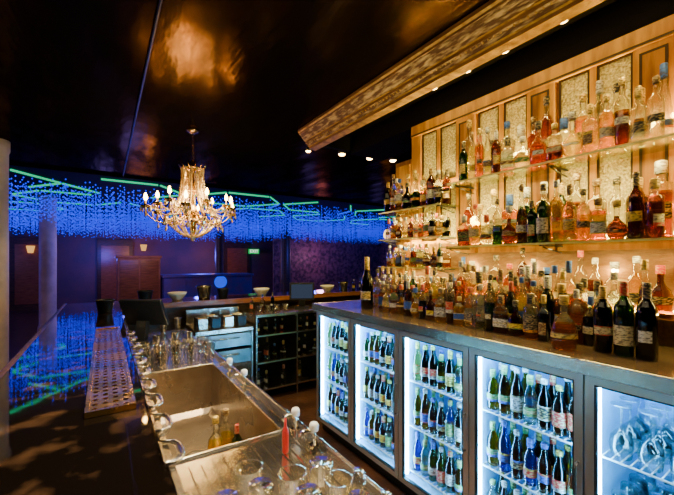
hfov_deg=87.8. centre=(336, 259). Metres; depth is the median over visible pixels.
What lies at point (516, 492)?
beer bottle
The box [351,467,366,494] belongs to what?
pint glass
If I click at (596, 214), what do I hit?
bottle
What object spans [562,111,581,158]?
bottle
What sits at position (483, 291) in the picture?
bottle
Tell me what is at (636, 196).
wine bottle
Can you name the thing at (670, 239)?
glass shelf
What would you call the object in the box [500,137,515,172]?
bottle
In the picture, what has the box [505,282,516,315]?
wine bottle
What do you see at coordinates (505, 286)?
bottle
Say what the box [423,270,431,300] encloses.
bottle
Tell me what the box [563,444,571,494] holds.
beer bottle
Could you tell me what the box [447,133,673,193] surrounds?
glass shelf
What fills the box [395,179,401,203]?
bottle
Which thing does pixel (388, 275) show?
bottle
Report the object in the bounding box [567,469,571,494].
beer bottle
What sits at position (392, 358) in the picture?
beer bottle
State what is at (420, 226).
bottle
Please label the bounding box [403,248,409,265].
bottle
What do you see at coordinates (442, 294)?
bottle
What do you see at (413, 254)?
bottle
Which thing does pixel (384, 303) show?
bottle
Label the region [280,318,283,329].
bottle
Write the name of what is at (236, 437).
wine bottle
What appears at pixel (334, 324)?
beer bottle
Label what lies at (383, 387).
beer bottle
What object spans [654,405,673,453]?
wine glass
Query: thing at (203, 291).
ice bucket
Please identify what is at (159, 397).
loop
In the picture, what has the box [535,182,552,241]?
bottle
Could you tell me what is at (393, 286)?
bottle
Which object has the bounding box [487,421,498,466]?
beer bottle
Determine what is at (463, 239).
bottle
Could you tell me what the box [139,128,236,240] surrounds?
chandelier
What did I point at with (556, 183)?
bottle
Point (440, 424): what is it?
beer bottle
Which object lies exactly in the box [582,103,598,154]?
bottle
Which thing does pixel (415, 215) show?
bottle
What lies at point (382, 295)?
bottle
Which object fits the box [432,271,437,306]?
bottle
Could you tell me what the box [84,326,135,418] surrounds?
drip tray
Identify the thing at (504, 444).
beer bottle
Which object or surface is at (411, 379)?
wire shelf
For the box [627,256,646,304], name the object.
bottle
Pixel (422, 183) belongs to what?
bottle
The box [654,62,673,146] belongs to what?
bottle
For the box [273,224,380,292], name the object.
wall partition
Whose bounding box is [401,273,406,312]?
wine bottle
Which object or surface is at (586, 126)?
bottle
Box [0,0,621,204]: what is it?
ceiling
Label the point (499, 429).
beer bottle
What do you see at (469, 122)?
bottle
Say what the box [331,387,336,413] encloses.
beer bottle
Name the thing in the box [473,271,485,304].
bottle
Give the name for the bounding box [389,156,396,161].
ceiling spotlight
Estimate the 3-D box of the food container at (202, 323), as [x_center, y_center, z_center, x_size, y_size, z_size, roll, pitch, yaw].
[-1.295,0.615,3.365,0.088,0.108,0.088,0,0,-34]
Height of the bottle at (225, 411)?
0.223 m
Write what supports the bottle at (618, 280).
on the countertop at (657, 376)
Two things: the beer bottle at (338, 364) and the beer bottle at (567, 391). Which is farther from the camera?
the beer bottle at (338, 364)
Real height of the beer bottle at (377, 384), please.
0.195 m
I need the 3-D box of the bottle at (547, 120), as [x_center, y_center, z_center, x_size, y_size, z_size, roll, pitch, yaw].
[1.177,-0.714,1.964,0.073,0.406,0.074,0,0,37]
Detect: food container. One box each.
[193,315,203,327]
[197,317,207,330]
[206,314,216,326]
[210,316,220,328]
[219,313,229,324]
[223,315,233,327]
[231,312,241,323]
[235,314,245,325]
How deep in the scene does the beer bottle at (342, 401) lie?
2.81 m
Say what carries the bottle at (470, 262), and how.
on the bottle riser
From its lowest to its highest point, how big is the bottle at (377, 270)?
0.301 m
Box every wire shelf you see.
[324,345,347,355]
[324,410,347,426]
[325,377,347,391]
[360,360,393,374]
[360,397,393,416]
[360,434,393,458]
[409,377,461,401]
[409,408,461,453]
[409,447,461,494]
[482,389,571,444]
[482,436,571,494]
[602,421,673,485]
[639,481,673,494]
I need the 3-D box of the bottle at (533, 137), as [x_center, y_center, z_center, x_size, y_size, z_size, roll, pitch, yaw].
[1.137,-0.669,2.024,0.068,0.315,0.069,0,0,25]
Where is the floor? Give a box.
[9,309,407,494]
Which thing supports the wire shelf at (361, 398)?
attached to the fridge at (386, 460)
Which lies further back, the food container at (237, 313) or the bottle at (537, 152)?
the food container at (237, 313)
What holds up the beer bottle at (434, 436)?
in the fridge at (420, 484)
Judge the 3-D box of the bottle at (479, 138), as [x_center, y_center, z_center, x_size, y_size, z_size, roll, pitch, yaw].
[0.942,-0.666,2.318,0.074,0.311,0.073,0,0,-38]
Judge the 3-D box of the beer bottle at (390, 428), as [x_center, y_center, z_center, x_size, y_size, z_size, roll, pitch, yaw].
[0.383,1.183,2.457,0.056,0.203,0.057,0,0,-34]
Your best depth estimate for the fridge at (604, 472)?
1.40 m
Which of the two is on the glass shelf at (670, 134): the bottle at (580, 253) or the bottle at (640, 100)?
the bottle at (640, 100)
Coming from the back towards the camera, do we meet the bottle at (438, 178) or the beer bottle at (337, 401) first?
the beer bottle at (337, 401)
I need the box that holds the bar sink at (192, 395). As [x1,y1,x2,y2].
[140,341,388,494]
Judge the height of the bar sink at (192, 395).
0.960 m
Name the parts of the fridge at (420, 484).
handle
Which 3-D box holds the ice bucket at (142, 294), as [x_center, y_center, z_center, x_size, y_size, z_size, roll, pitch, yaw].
[-2.001,0.379,3.652,0.154,0.121,0.154,0,0,-34]
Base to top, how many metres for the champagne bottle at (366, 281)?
0.398 m
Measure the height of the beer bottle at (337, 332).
0.224 m
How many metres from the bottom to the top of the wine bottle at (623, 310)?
0.289 m
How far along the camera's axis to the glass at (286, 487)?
0.81 m
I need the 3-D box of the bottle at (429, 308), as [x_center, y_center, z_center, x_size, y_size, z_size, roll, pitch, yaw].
[0.587,0.281,2.192,0.077,0.185,0.054,0,0,30]
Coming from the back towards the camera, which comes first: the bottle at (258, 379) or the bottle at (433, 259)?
the bottle at (258, 379)
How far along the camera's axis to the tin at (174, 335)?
2.50 m
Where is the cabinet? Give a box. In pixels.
[115,255,161,300]
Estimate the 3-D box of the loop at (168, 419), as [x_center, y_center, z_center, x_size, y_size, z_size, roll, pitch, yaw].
[-0.463,0.428,0.929,0.046,0.009,0.113,0,0,-34]
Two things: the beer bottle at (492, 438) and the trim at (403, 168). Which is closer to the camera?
the beer bottle at (492, 438)
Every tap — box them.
[219,358,232,374]
[232,369,247,387]
[281,407,299,433]
[298,421,318,450]
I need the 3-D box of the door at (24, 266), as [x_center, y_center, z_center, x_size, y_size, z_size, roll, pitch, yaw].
[-8.700,0.400,10.004,0.950,2.100,0.090,0,0,-34]
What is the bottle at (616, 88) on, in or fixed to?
on the glass shelf at (670, 134)
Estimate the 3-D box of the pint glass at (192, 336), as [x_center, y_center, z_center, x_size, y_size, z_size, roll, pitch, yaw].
[-0.920,0.540,2.168,0.072,0.118,0.072,0,0,-34]
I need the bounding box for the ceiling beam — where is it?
[298,0,604,150]
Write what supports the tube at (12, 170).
attached to the wall at (76, 256)
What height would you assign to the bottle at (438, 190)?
0.240 m
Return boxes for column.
[0,138,9,370]
[37,194,56,331]
[215,218,223,272]
[280,218,290,291]
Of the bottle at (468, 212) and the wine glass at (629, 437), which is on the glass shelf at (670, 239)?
the bottle at (468, 212)
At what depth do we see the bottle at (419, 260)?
2.61 m
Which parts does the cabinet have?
door, door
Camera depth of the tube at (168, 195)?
7.00 m
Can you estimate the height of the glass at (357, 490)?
0.085 m
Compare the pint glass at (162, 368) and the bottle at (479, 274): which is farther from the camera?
the bottle at (479, 274)
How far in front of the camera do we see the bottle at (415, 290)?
2.29 m
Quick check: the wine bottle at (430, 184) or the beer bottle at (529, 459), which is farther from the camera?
the wine bottle at (430, 184)
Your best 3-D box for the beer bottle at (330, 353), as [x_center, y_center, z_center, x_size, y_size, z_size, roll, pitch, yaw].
[-0.057,0.899,2.984,0.057,0.219,0.056,0,0,24]
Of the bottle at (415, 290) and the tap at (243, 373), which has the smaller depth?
the tap at (243, 373)
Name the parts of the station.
drawer, handle, drawer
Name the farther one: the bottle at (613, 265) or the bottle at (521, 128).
the bottle at (521, 128)
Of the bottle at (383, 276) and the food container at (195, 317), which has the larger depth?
the food container at (195, 317)
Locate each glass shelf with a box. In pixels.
[378,203,455,219]
[378,235,456,245]
[378,266,455,274]
[440,237,673,254]
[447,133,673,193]
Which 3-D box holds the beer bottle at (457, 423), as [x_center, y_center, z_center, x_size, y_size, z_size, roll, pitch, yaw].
[0.664,0.892,1.897,0.057,0.235,0.056,0,0,33]
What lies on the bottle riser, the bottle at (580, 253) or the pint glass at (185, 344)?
the bottle at (580, 253)
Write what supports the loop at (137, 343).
on the countertop at (48, 446)
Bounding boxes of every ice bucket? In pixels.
[95,299,114,313]
[137,290,152,298]
[196,285,211,298]
[217,288,228,297]
[339,282,348,289]
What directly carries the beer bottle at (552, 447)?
in the fridge at (481, 472)
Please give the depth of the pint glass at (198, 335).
2.21 m
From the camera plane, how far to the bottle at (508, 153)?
2.13 m
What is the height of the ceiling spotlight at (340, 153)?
0.127 m
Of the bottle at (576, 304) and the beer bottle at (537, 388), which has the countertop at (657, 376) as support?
the bottle at (576, 304)
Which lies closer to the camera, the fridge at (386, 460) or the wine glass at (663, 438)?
the wine glass at (663, 438)
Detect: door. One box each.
[10,237,38,311]
[97,239,132,300]
[224,242,249,272]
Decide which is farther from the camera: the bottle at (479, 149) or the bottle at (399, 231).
the bottle at (399, 231)
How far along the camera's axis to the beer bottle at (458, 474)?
1.88 m
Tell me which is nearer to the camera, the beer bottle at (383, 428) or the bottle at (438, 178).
the beer bottle at (383, 428)
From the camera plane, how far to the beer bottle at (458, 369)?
1.97 m
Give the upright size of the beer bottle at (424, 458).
0.202 m
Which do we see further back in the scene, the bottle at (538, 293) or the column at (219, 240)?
the column at (219, 240)
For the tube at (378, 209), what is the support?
attached to the wall at (76, 256)
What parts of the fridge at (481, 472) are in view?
handle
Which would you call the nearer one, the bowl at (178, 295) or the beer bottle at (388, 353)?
the beer bottle at (388, 353)
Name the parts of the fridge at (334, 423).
handle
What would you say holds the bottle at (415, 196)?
on the glass shelf at (437, 204)
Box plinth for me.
[322,423,417,494]
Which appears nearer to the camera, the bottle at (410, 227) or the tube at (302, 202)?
the bottle at (410, 227)
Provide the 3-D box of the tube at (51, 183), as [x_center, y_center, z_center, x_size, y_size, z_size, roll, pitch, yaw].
[-4.978,-1.270,5.950,0.840,0.031,0.036,0,0,20]
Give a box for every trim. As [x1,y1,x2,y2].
[9,162,383,206]
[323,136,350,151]
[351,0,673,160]
[396,159,411,286]
[415,249,673,317]
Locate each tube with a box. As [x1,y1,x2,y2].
[10,169,59,183]
[12,190,38,194]
[28,183,61,187]
[41,190,91,195]
[62,183,99,193]
[101,178,157,185]
[151,195,177,198]
[160,185,178,193]
[195,192,226,195]
[229,192,268,197]
[247,203,277,206]
[285,202,317,204]
[356,209,383,211]
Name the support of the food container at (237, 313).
on the station
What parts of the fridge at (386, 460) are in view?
handle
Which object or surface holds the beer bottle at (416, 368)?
in the fridge at (420, 484)
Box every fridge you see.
[317,311,350,443]
[351,319,398,478]
[399,330,468,494]
[469,347,584,494]
[585,375,673,494]
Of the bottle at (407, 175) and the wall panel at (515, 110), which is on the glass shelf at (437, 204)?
the bottle at (407, 175)
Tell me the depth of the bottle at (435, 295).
2.35 m
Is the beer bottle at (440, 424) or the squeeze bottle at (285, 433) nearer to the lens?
the squeeze bottle at (285, 433)
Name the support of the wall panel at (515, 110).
in the wall at (650, 46)
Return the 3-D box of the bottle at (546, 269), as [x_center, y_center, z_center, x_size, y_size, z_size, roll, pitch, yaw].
[1.185,0.149,1.975,0.090,0.216,0.064,0,0,29]
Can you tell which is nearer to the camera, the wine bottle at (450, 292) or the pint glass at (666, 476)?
the pint glass at (666, 476)
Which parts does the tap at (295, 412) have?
spout, handle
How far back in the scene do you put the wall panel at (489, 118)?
2.37 m
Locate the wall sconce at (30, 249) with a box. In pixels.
[26,246,34,253]
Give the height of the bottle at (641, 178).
0.290 m
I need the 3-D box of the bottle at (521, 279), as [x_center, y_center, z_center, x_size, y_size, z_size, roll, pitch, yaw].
[0.948,0.231,1.798,0.054,0.287,0.054,0,0,39]
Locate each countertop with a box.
[0,288,379,494]
[312,300,673,395]
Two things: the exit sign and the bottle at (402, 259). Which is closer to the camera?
the bottle at (402, 259)
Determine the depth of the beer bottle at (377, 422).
2.45 m
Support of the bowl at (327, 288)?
on the countertop at (48, 446)
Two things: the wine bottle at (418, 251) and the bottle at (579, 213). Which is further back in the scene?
the wine bottle at (418, 251)
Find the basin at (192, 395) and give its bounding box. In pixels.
[145,365,278,458]
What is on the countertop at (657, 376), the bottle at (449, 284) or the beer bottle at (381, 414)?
the bottle at (449, 284)
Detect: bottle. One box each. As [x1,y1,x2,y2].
[208,415,222,440]
[217,408,233,446]
[231,423,241,442]
[257,320,259,333]
[257,368,260,386]
[260,294,264,309]
[264,338,268,358]
[271,293,274,308]
[273,319,276,330]
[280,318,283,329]
[280,340,285,355]
[282,418,288,453]
[298,317,302,328]
[303,334,306,350]
[327,323,331,346]
[327,352,331,378]
[327,384,332,411]
[331,322,335,347]
[331,353,335,380]
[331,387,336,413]
[335,322,339,349]
[335,354,340,383]
[335,390,340,416]
[339,322,344,351]
[339,360,343,385]
[339,393,344,419]
[343,327,347,352]
[343,358,347,387]
[343,394,347,422]
[361,257,372,308]
[363,332,368,360]
[363,366,369,398]
[363,407,369,436]
[368,332,374,362]
[368,372,374,401]
[368,410,374,439]
[373,278,378,305]
[373,368,376,382]
[374,269,380,307]
[374,331,380,364]
[374,375,380,404]
[374,408,380,443]
[378,281,387,308]
[378,405,382,422]
[379,337,385,366]
[379,375,386,407]
[379,415,387,447]
[380,275,387,292]
[382,284,391,311]
[384,182,391,212]
[384,267,389,307]
[384,332,387,345]
[384,372,387,385]
[384,410,388,429]
[385,219,389,234]
[385,336,392,369]
[385,380,391,410]
[385,417,391,451]
[386,245,392,266]
[386,274,389,309]
[388,413,393,436]
[389,268,396,307]
[389,285,397,313]
[389,370,393,387]
[390,174,396,210]
[390,218,397,238]
[390,272,397,310]
[391,346,393,371]
[391,430,393,455]
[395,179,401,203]
[395,245,402,266]
[396,218,402,238]
[396,273,401,311]
[396,273,402,291]
[396,284,403,314]
[398,185,404,212]
[398,245,403,266]
[401,183,411,209]
[401,246,406,262]
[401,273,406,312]
[403,221,407,237]
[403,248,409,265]
[404,174,411,211]
[404,281,411,315]
[407,216,414,237]
[410,174,419,207]
[410,244,416,266]
[410,271,417,297]
[410,285,417,313]
[410,288,418,316]
[413,341,421,380]
[413,387,421,425]
[413,431,421,470]
[414,214,417,232]
[415,284,420,313]
[416,244,422,263]
[416,245,420,266]
[418,214,423,236]
[418,278,422,312]
[419,180,426,208]
[419,284,426,318]
[420,175,427,206]
[420,244,425,266]
[420,345,428,383]
[420,388,429,429]
[420,439,427,476]
[422,432,429,461]
[423,213,427,231]
[423,243,429,266]
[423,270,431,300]
[424,215,428,236]
[424,266,431,301]
[425,290,436,319]
[426,168,435,205]
[428,212,436,235]
[428,345,437,386]
[428,397,437,433]
[428,440,437,481]
[429,434,438,456]
[430,247,436,267]
[430,267,439,298]
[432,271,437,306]
[433,175,442,206]
[433,277,439,289]
[434,170,442,204]
[434,288,445,321]
[436,213,441,231]
[436,354,445,389]
[436,401,446,438]
[436,446,445,487]
[437,243,442,267]
[437,277,445,318]
[438,278,445,300]
[438,350,445,363]
[439,215,444,235]
[440,277,446,294]
[441,278,447,297]
[442,169,450,205]
[443,248,450,267]
[444,282,452,320]
[445,212,450,235]
[445,274,454,323]
[445,350,455,393]
[445,398,454,424]
[445,400,454,443]
[445,447,454,465]
[445,451,454,493]
[447,274,454,296]
[453,281,464,322]
[453,296,464,325]
[454,358,461,396]
[454,402,461,448]
[454,459,461,494]
[455,261,466,304]
[455,353,461,383]
[457,216,470,245]
[459,141,468,181]
[463,193,474,244]
[463,264,472,323]
[463,266,468,304]
[463,287,476,327]
[464,120,474,185]
[465,265,472,307]
[466,261,475,286]
[467,132,474,179]
[469,204,479,237]
[469,265,478,318]
[472,204,485,244]
[472,285,486,325]
[473,135,484,183]
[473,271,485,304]
[475,128,483,178]
[476,284,483,329]
[478,266,488,284]
[478,267,486,293]
[479,215,491,238]
[482,127,490,176]
[484,139,499,181]
[484,278,494,302]
[484,283,494,330]
[485,274,494,293]
[486,189,501,244]
[487,368,497,409]
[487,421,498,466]
[487,478,496,493]
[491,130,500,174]
[492,199,502,243]
[492,255,501,292]
[493,295,508,333]
[495,270,504,313]
[495,280,505,306]
[495,470,503,494]
[496,362,504,384]
[496,417,504,438]
[498,365,510,414]
[498,420,510,472]
[499,121,514,178]
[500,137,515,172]
[500,194,516,243]
[500,480,507,494]
[501,206,515,243]
[502,264,512,295]
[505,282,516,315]
[507,271,514,294]
[507,300,522,335]
[508,479,515,494]
[509,365,515,385]
[509,420,515,444]
[510,367,523,419]
[510,429,523,479]
[512,276,520,306]
[514,136,529,169]
[514,489,519,494]
[515,125,525,175]
[515,268,528,314]
[516,184,525,243]
[516,277,526,317]
[517,248,526,289]
[519,187,534,213]
[520,423,528,452]
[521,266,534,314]
[521,368,531,407]
[522,484,528,494]
[523,293,537,338]
[523,374,536,424]
[523,437,536,486]
[526,200,536,242]
[527,116,539,172]
[527,281,537,314]
[529,121,545,165]
[530,262,536,314]
[531,259,538,289]
[532,374,541,419]
[534,270,543,313]
[534,429,541,461]
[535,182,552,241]
[536,183,550,242]
[537,295,549,341]
[537,378,551,430]
[537,442,551,494]
[539,95,553,169]
[539,267,555,300]
[539,277,553,337]
[544,276,554,300]
[546,123,562,162]
[547,432,556,466]
[548,375,555,402]
[550,295,577,350]
[552,180,563,222]
[552,183,568,241]
[552,265,557,282]
[552,385,566,436]
[552,449,566,494]
[553,117,574,166]
[553,283,569,322]
[555,268,572,297]
[558,271,566,300]
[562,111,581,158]
[562,184,576,230]
[563,379,571,430]
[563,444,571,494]
[565,261,574,302]
[567,396,571,440]
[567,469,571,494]
[568,172,585,240]
[569,289,582,343]
[570,283,588,315]
[573,250,587,294]
[574,94,591,162]
[576,189,590,240]
[579,278,591,309]
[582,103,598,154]
[583,296,593,345]
[586,178,607,240]
[587,258,602,306]
[589,281,600,315]
[590,198,605,233]
[592,80,607,159]
[593,286,612,352]
[598,95,613,151]
[606,200,627,239]
[607,262,619,300]
[608,83,625,155]
[608,176,624,222]
[608,272,617,293]
[610,280,634,304]
[613,281,634,356]
[614,77,629,148]
[626,87,653,152]
[626,177,648,238]
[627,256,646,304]
[628,172,644,238]
[630,86,646,144]
[635,282,658,360]
[637,260,648,304]
[645,178,664,237]
[647,75,664,140]
[649,160,673,237]
[652,265,673,317]
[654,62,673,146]
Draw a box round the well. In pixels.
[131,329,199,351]
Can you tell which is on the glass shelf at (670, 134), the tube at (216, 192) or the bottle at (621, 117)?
the bottle at (621, 117)
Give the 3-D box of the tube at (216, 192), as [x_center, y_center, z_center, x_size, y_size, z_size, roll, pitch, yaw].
[-2.477,-1.270,6.744,0.840,0.031,0.036,0,0,20]
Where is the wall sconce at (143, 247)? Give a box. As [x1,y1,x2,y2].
[140,245,146,251]
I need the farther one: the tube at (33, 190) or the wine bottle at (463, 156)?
the tube at (33, 190)
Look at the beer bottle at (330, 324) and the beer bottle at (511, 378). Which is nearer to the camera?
the beer bottle at (511, 378)
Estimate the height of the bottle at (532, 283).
0.270 m
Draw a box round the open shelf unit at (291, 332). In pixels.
[241,304,316,392]
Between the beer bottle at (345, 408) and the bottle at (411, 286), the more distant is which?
the beer bottle at (345, 408)
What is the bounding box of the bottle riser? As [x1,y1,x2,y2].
[419,293,673,347]
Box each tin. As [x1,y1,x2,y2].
[152,335,159,348]
[160,325,166,331]
[171,332,178,346]
[174,317,180,330]
[186,331,192,344]
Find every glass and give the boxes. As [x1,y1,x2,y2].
[137,344,151,366]
[152,340,165,361]
[154,343,167,365]
[156,347,169,369]
[168,339,179,359]
[170,342,182,362]
[172,344,185,366]
[182,336,194,357]
[185,340,197,360]
[188,342,200,364]
[196,335,207,355]
[199,337,211,358]
[203,341,215,362]
[215,489,238,494]
[234,459,262,494]
[246,477,274,494]
[278,464,306,494]
[295,483,321,494]
[308,456,333,488]
[324,470,352,494]
[347,489,370,494]
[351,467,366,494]
[379,488,391,494]
[608,401,634,460]
[611,488,628,494]
[618,395,642,453]
[619,480,640,494]
[626,416,650,446]
[627,473,648,494]
[634,412,657,439]
[634,466,657,494]
[637,408,665,472]
[646,403,673,464]
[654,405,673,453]
[656,484,673,492]
[661,420,672,447]
[662,476,673,494]
[669,417,673,478]
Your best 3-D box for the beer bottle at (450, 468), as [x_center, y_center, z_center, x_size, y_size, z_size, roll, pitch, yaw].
[0.631,1.176,1.947,0.057,0.216,0.056,0,0,28]
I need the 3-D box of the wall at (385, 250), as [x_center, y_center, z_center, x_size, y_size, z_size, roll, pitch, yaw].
[5.421,-0.025,10.012,0.100,2.950,15.700,0,0,-34]
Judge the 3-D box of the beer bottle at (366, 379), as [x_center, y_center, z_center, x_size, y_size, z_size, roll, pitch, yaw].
[0.219,0.897,2.568,0.056,0.224,0.057,0,0,-41]
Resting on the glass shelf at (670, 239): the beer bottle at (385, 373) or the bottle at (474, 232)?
the bottle at (474, 232)
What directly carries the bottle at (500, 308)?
on the countertop at (657, 376)
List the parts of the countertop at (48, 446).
edge rail, edge rail, edge rail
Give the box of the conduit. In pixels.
[123,0,162,175]
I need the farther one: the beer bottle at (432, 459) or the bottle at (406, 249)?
the bottle at (406, 249)
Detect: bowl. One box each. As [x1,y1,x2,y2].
[167,291,186,300]
[253,288,268,295]
[320,285,333,291]
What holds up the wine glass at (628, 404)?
in the fridge at (604, 472)
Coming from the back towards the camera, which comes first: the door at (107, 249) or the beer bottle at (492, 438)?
the door at (107, 249)
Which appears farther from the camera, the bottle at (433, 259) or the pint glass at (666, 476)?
the bottle at (433, 259)
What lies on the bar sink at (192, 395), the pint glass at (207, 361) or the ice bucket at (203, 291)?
the pint glass at (207, 361)
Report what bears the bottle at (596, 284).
on the countertop at (657, 376)
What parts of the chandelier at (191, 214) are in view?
arm, arm, stem, crown, chain, arm, arm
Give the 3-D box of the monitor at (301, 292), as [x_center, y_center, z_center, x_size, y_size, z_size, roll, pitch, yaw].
[-0.413,0.414,4.117,0.289,0.298,0.136,0,0,-8]
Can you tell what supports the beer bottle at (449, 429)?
in the fridge at (420, 484)
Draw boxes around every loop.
[127,336,137,340]
[129,342,139,347]
[131,348,142,355]
[134,357,146,364]
[137,366,150,376]
[140,378,156,390]
[145,393,163,408]
[150,413,172,433]
[158,439,184,466]
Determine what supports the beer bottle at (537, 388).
in the fridge at (481, 472)
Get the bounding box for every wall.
[9,214,272,311]
[381,230,395,288]
[411,14,673,270]
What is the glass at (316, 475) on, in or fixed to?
on the bar sink at (192, 395)
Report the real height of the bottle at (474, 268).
0.339 m
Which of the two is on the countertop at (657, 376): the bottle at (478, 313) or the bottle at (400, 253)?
the bottle at (478, 313)
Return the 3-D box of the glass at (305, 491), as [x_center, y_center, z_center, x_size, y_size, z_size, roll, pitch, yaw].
[-0.063,0.553,0.774,0.069,0.085,0.069,0,0,-34]
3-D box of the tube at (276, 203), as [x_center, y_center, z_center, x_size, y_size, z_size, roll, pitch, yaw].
[-1.727,-1.270,8.105,0.840,0.031,0.036,0,0,20]
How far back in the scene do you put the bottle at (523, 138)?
1.94 m
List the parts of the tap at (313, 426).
spout, handle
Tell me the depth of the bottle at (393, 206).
2.84 m
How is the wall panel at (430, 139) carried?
in the wall at (650, 46)
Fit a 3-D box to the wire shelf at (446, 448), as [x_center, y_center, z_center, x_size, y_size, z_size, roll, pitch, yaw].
[0.773,1.290,2.114,0.500,0.009,0.434,0,0,-34]
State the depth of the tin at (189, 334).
2.55 m
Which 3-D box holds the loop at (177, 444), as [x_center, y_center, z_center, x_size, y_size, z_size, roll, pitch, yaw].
[-0.369,0.428,0.787,0.046,0.009,0.113,0,0,-34]
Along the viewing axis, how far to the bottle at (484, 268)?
2.16 m
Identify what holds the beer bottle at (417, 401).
in the fridge at (420, 484)
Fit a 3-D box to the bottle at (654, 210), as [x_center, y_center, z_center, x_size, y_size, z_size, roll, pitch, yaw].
[1.349,-0.218,1.484,0.065,0.254,0.066,0,0,16]
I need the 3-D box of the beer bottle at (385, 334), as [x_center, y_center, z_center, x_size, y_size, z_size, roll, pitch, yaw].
[0.349,0.620,2.507,0.056,0.228,0.057,0,0,-42]
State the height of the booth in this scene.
1.060 m
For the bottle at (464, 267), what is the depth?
2.27 m
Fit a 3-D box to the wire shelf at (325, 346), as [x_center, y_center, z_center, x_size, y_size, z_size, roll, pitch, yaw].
[0.220,0.740,2.947,0.500,0.009,0.434,0,0,-34]
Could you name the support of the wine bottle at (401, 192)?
on the glass shelf at (437, 204)
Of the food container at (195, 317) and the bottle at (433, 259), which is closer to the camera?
the bottle at (433, 259)
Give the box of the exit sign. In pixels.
[248,249,258,253]
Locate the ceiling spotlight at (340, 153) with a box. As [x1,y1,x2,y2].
[338,151,345,155]
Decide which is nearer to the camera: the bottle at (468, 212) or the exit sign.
the bottle at (468, 212)
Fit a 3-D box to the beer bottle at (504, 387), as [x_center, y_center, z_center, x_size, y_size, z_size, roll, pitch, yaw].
[0.805,0.621,1.683,0.056,0.227,0.057,0,0,-35]
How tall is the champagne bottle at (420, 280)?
0.245 m
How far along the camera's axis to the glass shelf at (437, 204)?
2.61 m
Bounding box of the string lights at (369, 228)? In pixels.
[9,171,393,243]
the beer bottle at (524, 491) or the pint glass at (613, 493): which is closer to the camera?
the pint glass at (613, 493)
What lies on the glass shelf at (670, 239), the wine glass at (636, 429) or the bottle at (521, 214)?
the bottle at (521, 214)
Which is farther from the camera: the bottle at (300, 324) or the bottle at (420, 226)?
the bottle at (300, 324)
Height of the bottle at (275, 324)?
0.132 m
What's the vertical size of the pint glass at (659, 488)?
0.137 m
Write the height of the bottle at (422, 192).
0.231 m
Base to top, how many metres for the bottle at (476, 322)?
0.228 m
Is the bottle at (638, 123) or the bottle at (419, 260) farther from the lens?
the bottle at (419, 260)
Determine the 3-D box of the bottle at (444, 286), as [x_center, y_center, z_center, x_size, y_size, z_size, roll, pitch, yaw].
[0.788,0.192,2.572,0.064,0.130,0.065,0,0,31]
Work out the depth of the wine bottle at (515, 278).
1.99 m
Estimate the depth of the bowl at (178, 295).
3.79 m
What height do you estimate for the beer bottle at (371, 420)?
0.198 m
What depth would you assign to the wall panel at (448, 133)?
2.63 m
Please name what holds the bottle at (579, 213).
on the glass shelf at (670, 239)
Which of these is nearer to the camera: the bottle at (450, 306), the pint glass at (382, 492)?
the pint glass at (382, 492)
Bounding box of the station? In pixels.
[186,306,252,381]
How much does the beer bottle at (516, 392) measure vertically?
0.230 m
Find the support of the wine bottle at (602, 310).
on the countertop at (657, 376)
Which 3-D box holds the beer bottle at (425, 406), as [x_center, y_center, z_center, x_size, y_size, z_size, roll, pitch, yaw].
[0.529,0.891,2.100,0.056,0.236,0.057,0,0,-39]
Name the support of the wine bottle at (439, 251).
on the glass shelf at (440, 269)
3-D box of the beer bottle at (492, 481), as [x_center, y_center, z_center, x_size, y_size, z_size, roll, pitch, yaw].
[0.772,1.187,1.734,0.057,0.195,0.056,0,0,30]
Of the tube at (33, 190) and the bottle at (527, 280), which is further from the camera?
the tube at (33, 190)
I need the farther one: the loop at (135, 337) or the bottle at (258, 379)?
the bottle at (258, 379)
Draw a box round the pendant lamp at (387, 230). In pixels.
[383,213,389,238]
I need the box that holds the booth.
[160,273,253,298]
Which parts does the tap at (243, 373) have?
spout, handle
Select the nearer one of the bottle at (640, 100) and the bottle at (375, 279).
the bottle at (640, 100)
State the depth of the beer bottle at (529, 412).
1.57 m
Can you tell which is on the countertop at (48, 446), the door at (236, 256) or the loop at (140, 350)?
the loop at (140, 350)
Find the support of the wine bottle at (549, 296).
on the countertop at (657, 376)
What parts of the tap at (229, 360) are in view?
spout, handle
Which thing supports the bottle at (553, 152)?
on the glass shelf at (670, 134)
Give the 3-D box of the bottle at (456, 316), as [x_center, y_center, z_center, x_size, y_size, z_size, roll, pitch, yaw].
[0.704,0.293,2.014,0.064,0.163,0.036,0,0,20]
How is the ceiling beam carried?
attached to the ceiling
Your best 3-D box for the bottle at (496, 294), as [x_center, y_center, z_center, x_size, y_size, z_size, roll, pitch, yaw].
[0.927,0.234,1.986,0.061,0.279,0.062,0,0,37]
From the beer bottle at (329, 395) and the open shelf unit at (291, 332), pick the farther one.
the open shelf unit at (291, 332)
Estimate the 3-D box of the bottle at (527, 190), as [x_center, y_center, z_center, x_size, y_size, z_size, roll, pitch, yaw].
[1.116,-0.258,2.056,0.087,0.334,0.076,0,0,26]
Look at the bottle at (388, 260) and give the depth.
2.89 m
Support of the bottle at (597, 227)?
on the glass shelf at (670, 239)
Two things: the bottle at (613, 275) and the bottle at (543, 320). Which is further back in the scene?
the bottle at (543, 320)

